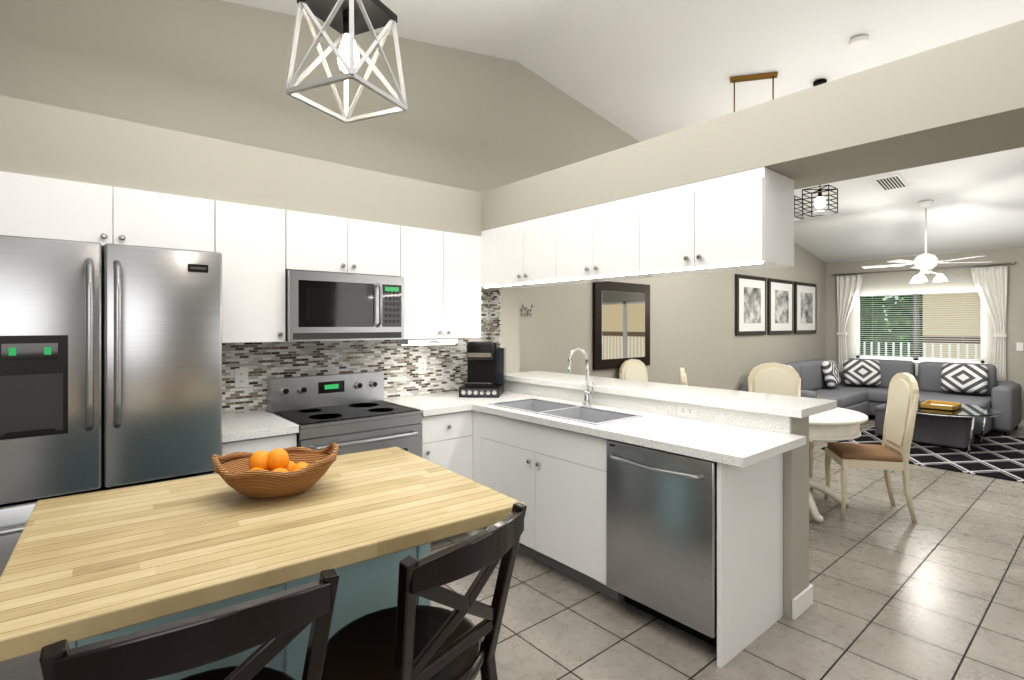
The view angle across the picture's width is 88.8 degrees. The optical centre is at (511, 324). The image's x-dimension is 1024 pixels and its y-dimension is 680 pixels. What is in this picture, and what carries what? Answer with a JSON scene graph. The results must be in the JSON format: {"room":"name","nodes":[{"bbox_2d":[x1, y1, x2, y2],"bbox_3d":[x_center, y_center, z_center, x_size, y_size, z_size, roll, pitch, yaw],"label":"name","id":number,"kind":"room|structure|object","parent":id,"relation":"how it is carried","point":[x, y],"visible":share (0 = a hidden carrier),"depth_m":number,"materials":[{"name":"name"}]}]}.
{"room":"kitchen and dining room","nodes":[
{"label":"kitchen and dining room","id":0,"kind":"room"},
{"bbox_2d":[0,95,480,235],"bbox_3d":[-2.122,-0.840,2.615,4.670,0.335,0.328,0,0,-40],"label":"soffit","id":1,"kind":"structure","parent":0,"point":[46,140],"depth_m":2.81,"materials":[{"name":"grey paint"}]},
{"bbox_2d":[0,0,825,410],"bbox_3d":[0.796,-0.467,5.382,12.940,3.860,0.120,0,0,-40],"label":"wall","id":2,"kind":"structure","parent":0,"point":[466,120],"depth_m":3.87,"materials":[{"name":"grey paint"}]},
{"bbox_2d":[0,171,115,245],"bbox_3d":[-2.248,-0.523,2.497,0.525,0.293,0.345,0,0,-40],"label":"upper cabinet","id":3,"kind":"object","parent":2,"relation":"attached to","point":[30,206],"depth_m":2.40,"materials":[{"name":"white wood"}]},
{"bbox_2d":[116,187,219,251],"bbox_3d":[-1.881,-0.523,2.808,0.437,0.293,0.345,0,0,-40],"label":"upper cabinet","id":4,"kind":"object","parent":2,"relation":"attached to","point":[143,218],"depth_m":2.68,"materials":[{"name":"white wood"}]},
{"bbox_2d":[220,201,287,342],"bbox_3d":[-1.573,-0.283,3.068,0.365,0.773,0.345,0,0,-40],"label":"upper cabinet","id":5,"kind":"object","parent":2,"relation":"attached to","point":[253,239],"depth_m":2.94,"materials":[{"name":"white wood"}]},
{"bbox_2d":[288,210,351,273],"bbox_3d":[-1.290,-0.496,3.308,0.373,0.348,0.345,0,0,-40],"label":"upper cabinet","id":6,"kind":"object","parent":2,"relation":"attached to","point":[316,242],"depth_m":3.18,"materials":[{"name":"white wood"}]},
{"bbox_2d":[285,270,403,341],"bbox_3d":[-1.111,-0.107,3.383,0.738,0.416,0.444,0,0,-40],"label":"over-the-range microwave","id":7,"kind":"object","parent":6,"relation":"attached to","point":[324,306],"visible":0.98,"depth_m":3.22,"materials":[{"name":"silver metal"}]},
{"bbox_2d":[222,290,499,414],"bbox_3d":[-0.981,0.128,3.695,2.188,0.829,0.154,0,0,-40],"label":"tile backsplash","id":8,"kind":"structure","parent":2,"relation":"attached to","point":[395,362],"depth_m":3.69,"materials":[{"name":"tile"}]},
{"bbox_2d":[235,368,247,387],"bbox_3d":[-1.660,0.328,3.206,0.072,0.116,0.006,0,0,-40],"label":"electrical outlet plate","id":9,"kind":"object","parent":8,"relation":"attached to","point":[241,380],"depth_m":3.21,"materials":[{"name":"white plastic"}]},
{"bbox_2d":[418,359,426,373],"bbox_3d":[-0.691,0.323,4.027,0.072,0.116,0.006,0,0,-40],"label":"electrical outlet plate","id":10,"kind":"object","parent":8,"relation":"attached to","point":[422,363],"depth_m":4.03,"materials":[{"name":"white plastic"}]},
{"bbox_2d":[352,219,403,276],"bbox_3d":[-1.006,-0.496,3.548,0.370,0.348,0.345,0,0,-40],"label":"upper cabinet","id":11,"kind":"object","parent":2,"relation":"attached to","point":[377,248],"depth_m":3.43,"materials":[{"name":"white wood"}]},
{"bbox_2d":[404,226,447,338],"bbox_3d":[-0.734,-0.283,3.779,0.340,0.773,0.345,0,0,-40],"label":"upper cabinet","id":12,"kind":"object","parent":2,"relation":"attached to","point":[425,250],"depth_m":3.66,"materials":[{"name":"white wood"}]},
{"bbox_2d":[398,338,457,344],"bbox_3d":[-0.605,0.126,3.802,0.420,0.042,0.140,0,0,-40],"label":"under-cabinet light","id":13,"kind":"object","parent":12,"relation":"attached to","point":[427,341],"visible":0.88,"depth_m":3.72,"materials":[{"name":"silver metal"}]},
{"bbox_2d":[448,232,483,337],"bbox_3d":[-0.475,-0.283,3.998,0.339,0.773,0.345,0,0,-40],"label":"upper cabinet","id":14,"kind":"object","parent":2,"relation":"attached to","point":[464,289],"depth_m":3.87,"materials":[{"name":"white wood"}]},
{"bbox_2d":[480,229,519,290],"bbox_3d":[-0.054,-0.501,4.025,0.345,0.428,0.193,0,0,-40],"label":"upper cabinet","id":15,"kind":"object","parent":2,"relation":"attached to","point":[486,235],"depth_m":3.94,"materials":[{"name":"white wood"}]},
{"bbox_2d":[492,222,528,287],"bbox_3d":[0.110,-0.501,3.832,0.345,0.428,0.315,0,0,-40],"label":"upper cabinet","id":16,"kind":"object","parent":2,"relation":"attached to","point":[505,239],"depth_m":3.75,"materials":[{"name":"white wood"}]},
{"bbox_2d":[520,305,532,316],"bbox_3d":[0.100,-0.125,4.703,0.246,0.116,0.008,0,0,-40],"label":"decorative sign","id":17,"kind":"object","parent":2,"relation":"attached to","point":[526,310],"visible":0.71,"depth_m":4.73,"materials":[{"name":"silver metal"}]},
{"bbox_2d":[520,215,578,286],"bbox_3d":[0.313,-0.501,3.592,0.345,0.428,0.312,0,0,-40],"label":"upper cabinet","id":18,"kind":"object","parent":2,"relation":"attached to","point":[535,234],"depth_m":3.52,"materials":[{"name":"white wood"}]},
{"bbox_2d":[552,207,615,282],"bbox_3d":[0.514,-0.501,3.355,0.345,0.428,0.311,0,0,-40],"label":"upper cabinet","id":19,"kind":"object","parent":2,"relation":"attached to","point":[569,228],"depth_m":3.28,"materials":[{"name":"white wood"}]},
{"bbox_2d":[593,281,649,369],"bbox_3d":[1.192,0.008,5.610,0.940,0.910,0.038,0,0,-40],"label":"wall mirror","id":20,"kind":"object","parent":2,"relation":"attached to","point":[621,323],"visible":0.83,"depth_m":5.54,"materials":[{"name":"brown metal"}]},
{"bbox_2d":[588,196,655,279],"bbox_3d":[0.723,-0.501,3.108,0.345,0.428,0.335,0,0,-40],"label":"upper cabinet","id":21,"kind":"object","parent":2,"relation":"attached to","point":[611,225],"depth_m":3.02,"materials":[{"name":"white wood"}]},
{"bbox_2d":[636,184,711,276],"bbox_3d":[0.938,-0.501,2.854,0.345,0.428,0.330,0,0,-40],"label":"upper cabinet","id":22,"kind":"object","parent":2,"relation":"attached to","point":[662,215],"depth_m":2.77,"materials":[{"name":"white wood"}]},
{"bbox_2d":[688,167,793,272],"bbox_3d":[1.154,-0.501,2.599,0.345,0.428,0.338,0,0,-40],"label":"upper cabinet","id":23,"kind":"object","parent":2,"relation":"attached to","point":[743,217],"depth_m":2.49,"materials":[{"name":"white wood"}]},
{"bbox_2d":[484,262,762,287],"bbox_3d":[0.467,-0.282,3.184,0.015,0.008,2.090,0,0,-40],"label":"led strip","id":24,"kind":"object","parent":23,"relation":"attached to","point":[739,264],"visible":1,"depth_m":2.88,"materials":[{"name":"white plastic"}]},
{"bbox_2d":[735,274,765,334],"bbox_3d":[3.448,-0.272,7.522,0.903,0.850,0.034,0,0,-40],"label":"picture frame","id":25,"kind":"object","parent":2,"relation":"attached to","point":[750,305],"visible":1,"depth_m":7.47,"materials":[{"name":"grey"}]},
{"bbox_2d":[481,20,1023,230],"bbox_3d":[2.021,-0.862,1.753,0.540,0.290,6.998,0,0,-40],"label":"soffit","id":26,"kind":"object","parent":2,"relation":"attached to","point":[960,99],"visible":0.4,"depth_m":2.21,"materials":[{"name":"grey paint"}]},
{"bbox_2d":[767,278,792,334],"bbox_3d":[4.198,-0.272,8.157,0.874,0.850,0.034,0,0,-40],"label":"picture frame","id":27,"kind":"object","parent":2,"relation":"attached to","point":[779,306],"visible":1,"depth_m":8.09,"materials":[{"name":"grey"}]},
{"bbox_2d":[794,281,815,333],"bbox_3d":[4.936,-0.272,8.782,0.873,0.850,0.034,0,0,-40],"label":"picture frame","id":28,"kind":"object","parent":2,"relation":"attached to","point":[804,308],"visible":1,"depth_m":8.71,"materials":[{"name":"grey"}]},
{"bbox_2d":[500,288,519,372],"bbox_3d":[-0.064,0.373,4.471,0.210,2.180,0.154,0,0,-40],"label":"wall","id":29,"kind":"structure","parent":0,"point":[510,320],"depth_m":4.41,"materials":[{"name":"grey paint"}]},
{"bbox_2d":[222,0,1023,262],"bbox_3d":[3.096,-1.764,2.665,12.940,1.365,7.240,0,0,-40],"label":"ceiling","id":30,"kind":"structure","parent":0,"point":[641,70],"depth_m":4.34,"materials":[{"name":"white paint"}]},
{"bbox_2d":[285,0,407,123],"bbox_3d":[-0.548,-1.349,1.754,0.288,1.208,0.288,0,0,25],"label":"lantern","id":31,"kind":"object","parent":30,"relation":"hanging from","point":[348,20],"visible":1,"depth_m":1.74,"materials":[{"name":"white metal"}]},
{"bbox_2d":[730,72,777,111],"bbox_3d":[2.052,-1.800,4.440,0.480,0.646,0.055,0,0,25],"label":"light","id":32,"kind":"object","parent":30,"relation":"hanging from","point":[772,75],"visible":0.38,"depth_m":4.42,"materials":[{"name":"brown wood"}]},
{"bbox_2d":[794,196,802,220],"bbox_3d":[2.804,-1.493,5.300,0.206,0.857,0.206,0,0,-40],"label":"cage pendant light","id":33,"kind":"object","parent":30,"relation":"hanging from","point":[798,207],"visible":0.15,"depth_m":5.22,"materials":[{"name":"black metal"}]},
{"bbox_2d":[802,79,837,216],"bbox_3d":[2.595,-1.490,4.402,0.206,1.112,0.206,0,0,-40],"label":"cage pendant light","id":34,"kind":"object","parent":30,"relation":"hanging from","point":[820,201],"visible":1,"depth_m":4.38,"materials":[{"name":"black metal"}]},
{"bbox_2d":[849,35,867,47],"bbox_3d":[2.565,-2.091,3.865,0.120,0.033,0.120,0,0,-40],"label":"smoke detector","id":35,"kind":"object","parent":30,"relation":"attached to","point":[858,41],"visible":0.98,"depth_m":3.85,"materials":[{"name":"white plastic"}]},
{"bbox_2d":[873,174,908,190],"bbox_3d":[4.369,-1.633,6.022,0.400,0.083,0.240,0,0,-40],"label":"ceiling vent","id":36,"kind":"object","parent":30,"relation":"in","point":[890,182],"visible":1,"depth_m":6.00,"materials":[{"name":"white metal"}]},
{"bbox_2d":[862,200,982,282],"bbox_3d":[5.054,-1.013,6.443,1.297,0.987,1.247,0,0,-40],"label":"ceiling fan light","id":37,"kind":"object","parent":30,"relation":"hanging from","point":[926,262],"visible":1,"depth_m":6.36,"materials":[{"name":"white metal"}]},
{"bbox_2d":[431,415,1023,679],"bbox_3d":[3.085,1.493,2.655,12.670,0.060,7.000,0,0,-40],"label":"floor","id":38,"kind":"structure","parent":0,"point":[935,591],"depth_m":2.69,"materials":[{"name":"tile"}]},
{"bbox_2d":[0,235,221,679],"bbox_3d":[-1.914,0.563,2.403,0.906,1.800,0.825,0,0,-40],"label":"refrigerator","id":39,"kind":"object","parent":38,"relation":"on","point":[110,366],"visible":0.67,"depth_m":2.14,"materials":[{"name":"grey metal"}]},
{"bbox_2d":[39,568,338,679],"bbox_3d":[-0.607,0.961,1.013,0.431,1.008,0.490,0,0,-36],"label":"bar stool","id":40,"kind":"object","parent":38,"relation":"on","point":[274,624],"visible":1,"depth_m":0.82,"materials":[{"name":"black wood"}]},
{"bbox_2d":[222,428,298,461],"bbox_3d":[-1.511,1.022,2.942,0.385,0.880,0.614,0,0,-40],"label":"base cabinet","id":41,"kind":"object","parent":38,"relation":"on","point":[268,443],"depth_m":2.72,"materials":[{"name":"white wood"}]},
{"bbox_2d":[222,410,297,443],"bbox_3d":[-1.502,0.562,2.932,0.387,0.040,0.641,0,0,-40],"label":"countertop","id":42,"kind":"structure","parent":41,"relation":"on","point":[245,425],"depth_m":2.79,"materials":[{"name":"white stone"}]},
{"bbox_2d":[0,447,524,679],"bbox_3d":[-0.700,0.998,1.570,1.170,0.930,0.905,0,0,-37],"label":"kitchen island","id":43,"kind":"object","parent":38,"relation":"on","point":[86,568],"visible":0.83,"depth_m":1.36,"materials":[{"name":"teal"}]},
{"bbox_2d":[211,442,338,500],"bbox_3d":[-0.738,0.461,1.646,0.366,0.142,0.296,0,0,-20],"label":"fruit bowl","id":44,"kind":"object","parent":43,"relation":"on","point":[278,473],"visible":1,"depth_m":1.60,"materials":[{"name":"wicker"}]},
{"bbox_2d":[267,371,422,457],"bbox_3d":[-1.032,0.900,3.269,0.754,1.125,0.682,0,0,-40],"label":"range","id":45,"kind":"object","parent":38,"relation":"on","point":[348,413],"visible":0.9,"depth_m":3.24,"materials":[{"name":"silver metal"}]},
{"bbox_2d":[321,502,526,679],"bbox_3d":[-0.244,0.961,1.290,0.490,1.008,0.431,0,0,35],"label":"bar stool","id":46,"kind":"object","parent":38,"relation":"on","point":[406,638],"visible":1,"depth_m":1.22,"materials":[{"name":"black wood"}]},
{"bbox_2d":[421,412,473,543],"bbox_3d":[-0.622,1.022,3.695,0.405,0.880,0.614,0,0,-40],"label":"base cabinet","id":47,"kind":"object","parent":38,"relation":"on","point":[448,440],"depth_m":3.48,"materials":[{"name":"white wood"}]},
{"bbox_2d":[474,412,549,534],"bbox_3d":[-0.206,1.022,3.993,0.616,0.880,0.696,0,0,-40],"label":"base cabinet","id":48,"kind":"object","parent":38,"relation":"on","point":[538,451],"depth_m":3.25,"materials":[{"name":"white wood"}]},
{"bbox_2d":[384,392,549,415],"bbox_3d":[-0.349,0.562,3.847,1.023,0.040,0.736,0,0,-40],"label":"countertop","id":49,"kind":"structure","parent":48,"relation":"on","point":[436,404],"depth_m":3.68,"materials":[{"name":"white stone"}]},
{"bbox_2d":[459,342,505,397],"bbox_3d":[-0.221,0.337,4.035,0.320,0.410,0.349,0,0,5],"label":"coffee maker","id":50,"kind":"object","parent":49,"relation":"on","point":[486,369],"visible":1,"depth_m":3.95,"materials":[{"name":"black plastic"}]},
{"bbox_2d":[482,404,805,467],"bbox_3d":[0.610,0.562,3.010,0.641,0.040,1.780,0,0,-40],"label":"countertop","id":51,"kind":"structure","parent":48,"relation":"on","point":[730,444],"depth_m":2.58,"materials":[{"name":"white stone"}]},
{"bbox_2d":[486,396,641,459],"bbox_3d":[0.303,0.635,3.314,0.419,0.195,0.964,0,0,-40],"label":"sink","id":52,"kind":"object","parent":51,"relation":"in","point":[572,443],"depth_m":3.21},
{"bbox_2d":[567,347,593,405],"bbox_3d":[0.452,0.345,3.415,0.217,0.395,0.095,0,0,-40],"label":"faucet","id":53,"kind":"object","parent":51,"relation":"on","point":[587,393],"visible":1,"depth_m":3.46,"materials":[{"name":"silver metal"}]},
{"bbox_2d":[619,359,647,381],"bbox_3d":[1.454,0.920,5.456,0.474,1.093,0.521,0,0,-40],"label":"dining chair","id":54,"kind":"object","parent":38,"relation":"on","point":[633,369],"visible":0.08,"depth_m":5.60,"materials":[{"name":"beige paint"}]},
{"bbox_2d":[606,439,716,646],"bbox_3d":[0.874,1.026,2.629,0.628,0.875,0.594,0,0,-40],"label":"dishwasher","id":55,"kind":"object","parent":38,"relation":"on","point":[661,534],"visible":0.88,"depth_m":2.42,"materials":[{"name":"grey metal"}]},
{"bbox_2d":[679,368,687,385],"bbox_3d":[1.694,0.920,4.438,0.521,1.093,0.474,0,0,17],"label":"dining chair","id":56,"kind":"object","parent":38,"relation":"on","point":[683,377],"visible":0.1,"depth_m":4.36,"materials":[{"name":"beige paint"}]},
{"bbox_2d":[748,363,813,491],"bbox_3d":[2.481,0.920,4.861,0.474,1.093,0.521,0,0,17],"label":"dining chair","id":57,"kind":"object","parent":38,"relation":"on","point":[776,378],"visible":0.25,"depth_m":5.04,"materials":[{"name":"beige paint"}]},
{"bbox_2d":[809,407,867,522],"bbox_3d":[2.299,1.081,4.256,1.000,0.764,1.000,0,0,-40],"label":"dining table","id":58,"kind":"object","parent":38,"relation":"on","point":[837,424],"visible":0.35,"depth_m":3.87,"materials":[{"name":"white wood"}]},
{"bbox_2d":[824,373,918,522],"bbox_3d":[2.808,0.920,4.104,0.521,1.093,0.474,0,0,17],"label":"dining chair","id":59,"kind":"object","parent":38,"relation":"on","point":[892,452],"visible":1,"depth_m":3.96,"materials":[{"name":"beige paint"}]},
{"bbox_2d":[739,358,1021,438],"bbox_3d":[5.147,1.013,7.284,3.200,0.900,2.520,0,0,-40],"label":"sectional sofa","id":60,"kind":"object","parent":38,"relation":"on","point":[861,385],"visible":0.58,"depth_m":7.58,"materials":[{"name":"fabric"}]},
{"bbox_2d":[820,359,840,386],"bbox_3d":[4.987,0.763,8.170,0.140,0.400,0.500,-18,-12,40],"label":"sofa pillow","id":61,"kind":"object","parent":60,"relation":"on","point":[829,374],"depth_m":8.02,"materials":[{"name":"white fabric"}]},
{"bbox_2d":[843,359,880,385],"bbox_3d":[5.575,0.763,8.327,0.500,0.400,0.140,0,-14,20],"label":"sofa pillow","id":62,"kind":"object","parent":60,"relation":"on","point":[867,371],"depth_m":8.27,"materials":[{"name":"fabric"}]},
{"bbox_2d":[940,363,987,393],"bbox_3d":[6.406,0.763,7.406,0.140,0.400,0.500,19,-12,-41],"label":"sofa pillow","id":63,"kind":"object","parent":60,"relation":"on","point":[956,377],"depth_m":7.36,"materials":[{"name":"fabric"}]},
{"bbox_2d":[821,427,1023,482],"bbox_3d":[5.600,1.456,5.767,2.570,0.014,3.100,0,0,-40],"label":"rug","id":64,"kind":"object","parent":38,"relation":"on","point":[996,456],"visible":0.54,"depth_m":5.77,"materials":[{"name":"black fabric"}]},
{"bbox_2d":[874,403,886,436],"bbox_3d":[4.951,1.258,6.711,0.410,0.410,0.410,0,0,-40],"label":"ottoman","id":65,"kind":"object","parent":64,"relation":"on","point":[880,411],"visible":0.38,"depth_m":6.69,"materials":[{"name":"fabric"}]},
{"bbox_2d":[885,401,1000,452],"bbox_3d":[5.212,1.237,6.356,1.200,0.456,1.080,0,0,-40],"label":"coffee table","id":66,"kind":"object","parent":64,"relation":"on","point":[973,412],"visible":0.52,"depth_m":5.98,"materials":[{"name":"clear glass"}]},
{"bbox_2d":[919,400,960,410],"bbox_3d":[5.181,0.981,6.316,0.440,0.055,0.320,0,0,-40],"label":"decorative tray","id":67,"kind":"object","parent":66,"relation":"on","point":[941,405],"visible":1,"depth_m":6.26,"materials":[{"name":"gold metal"}]},
{"bbox_2d":[913,414,973,449],"bbox_3d":[5.216,1.258,6.320,0.510,0.410,0.510,0,0,-40],"label":"ottoman","id":68,"kind":"object","parent":64,"relation":"on","point":[954,432],"visible":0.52,"depth_m":6.13,"materials":[{"name":"fabric"}]},
{"bbox_2d":[783,416,808,618],"bbox_3d":[0.731,0.958,3.539,0.220,1.010,2.292,0,0,-40],"label":"wall","id":69,"kind":"structure","parent":0,"point":[795,522],"depth_m":2.62,"materials":[{"name":"grey paint"}]},
{"bbox_2d":[504,380,790,431],"bbox_3d":[0.637,0.498,3.459,0.020,0.090,2.290,0,0,-40],"label":"backsplash","id":70,"kind":"structure","parent":69,"relation":"attached to","point":[744,419],"depth_m":3.16,"materials":[{"name":"white stone"}]},
{"bbox_2d":[678,403,695,417],"bbox_3d":[1.005,0.497,3.003,0.006,0.072,0.116,0,0,-40],"label":"electrical outlet plate","id":71,"kind":"object","parent":70,"relation":"attached to","point":[684,410],"depth_m":3.00,"materials":[{"name":"white plastic"}]},
{"bbox_2d":[506,371,836,417],"bbox_3d":[0.804,0.429,3.554,0.470,0.042,2.360,0,0,-40],"label":"countertop","id":72,"kind":"structure","parent":69,"relation":"on","point":[786,405],"depth_m":3.08,"materials":[{"name":"stone"}]},
{"bbox_2d":[792,584,812,606],"bbox_3d":[0.828,1.413,3.609,0.014,0.100,2.306,0,0,-40],"label":"baseboard","id":73,"kind":"structure","parent":69,"relation":"attached to","point":[802,601],"depth_m":2.67,"materials":[{"name":"white wood"}]},
{"bbox_2d":[826,247,1023,419],"bbox_3d":[7.977,0.028,6.797,0.150,2.870,7.000,0,0,-40],"label":"wall","id":74,"kind":"structure","parent":0,"point":[959,278],"depth_m":8.10,"materials":[{"name":"grey paint"}]},
{"bbox_2d":[856,292,983,363],"bbox_3d":[6.536,0.041,8.459,0.122,1.155,1.740,0,0,-40],"label":"window","id":75,"kind":"structure","parent":74,"relation":"in","point":[868,314],"depth_m":8.42,"materials":[{"name":"white"}]},
{"bbox_2d":[856,289,983,360],"bbox_3d":[6.525,0.009,8.450,0.040,1.089,1.674,0,0,-40],"label":"window blinds","id":76,"kind":"object","parent":75,"relation":"attached to","point":[915,293],"visible":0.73,"depth_m":8.39,"materials":[{"name":"grey"}]},
{"bbox_2d":[831,262,1015,276],"bbox_3d":[6.459,-0.872,8.394,0.097,0.050,2.370,0,0,-40],"label":"curtain rod","id":77,"kind":"object","parent":74,"relation":"attached to","point":[1012,263],"visible":1,"depth_m":8.16,"materials":[{"name":"silver metal"}]},
{"bbox_2d":[837,275,862,371],"bbox_3d":[5.860,0.258,9.066,0.060,2.210,0.400,0,0,-40],"label":"curtain","id":78,"kind":"object","parent":77,"relation":"hanging from","point":[848,289],"visible":0.71,"depth_m":9.12,"materials":[{"name":"fabric"}]},
{"bbox_2d":[971,266,1007,380],"bbox_3d":[7.023,0.258,7.692,0.060,2.210,0.400,0,0,-40],"label":"curtain","id":79,"kind":"object","parent":77,"relation":"hanging from","point":[990,283],"visible":0.79,"depth_m":7.62,"materials":[{"name":"fabric"}]},
{"bbox_2d":[1016,343,1022,350],"bbox_3d":[7.282,0.320,7.492,0.009,0.116,0.072,0,0,-40],"label":"switch plate","id":80,"kind":"object","parent":74,"relation":"attached to","point":[1019,346],"visible":1,"depth_m":7.49,"materials":[{"name":"white plastic"}]},
{"bbox_2d":[1018,420,1023,426],"bbox_3d":[6.820,1.413,8.032,0.016,0.100,3.540,0,0,-40],"label":"baseboard","id":81,"kind":"structure","parent":74,"relation":"attached to","point":[1021,424],"depth_m":7.47,"materials":[{"name":"white"}]}
]}

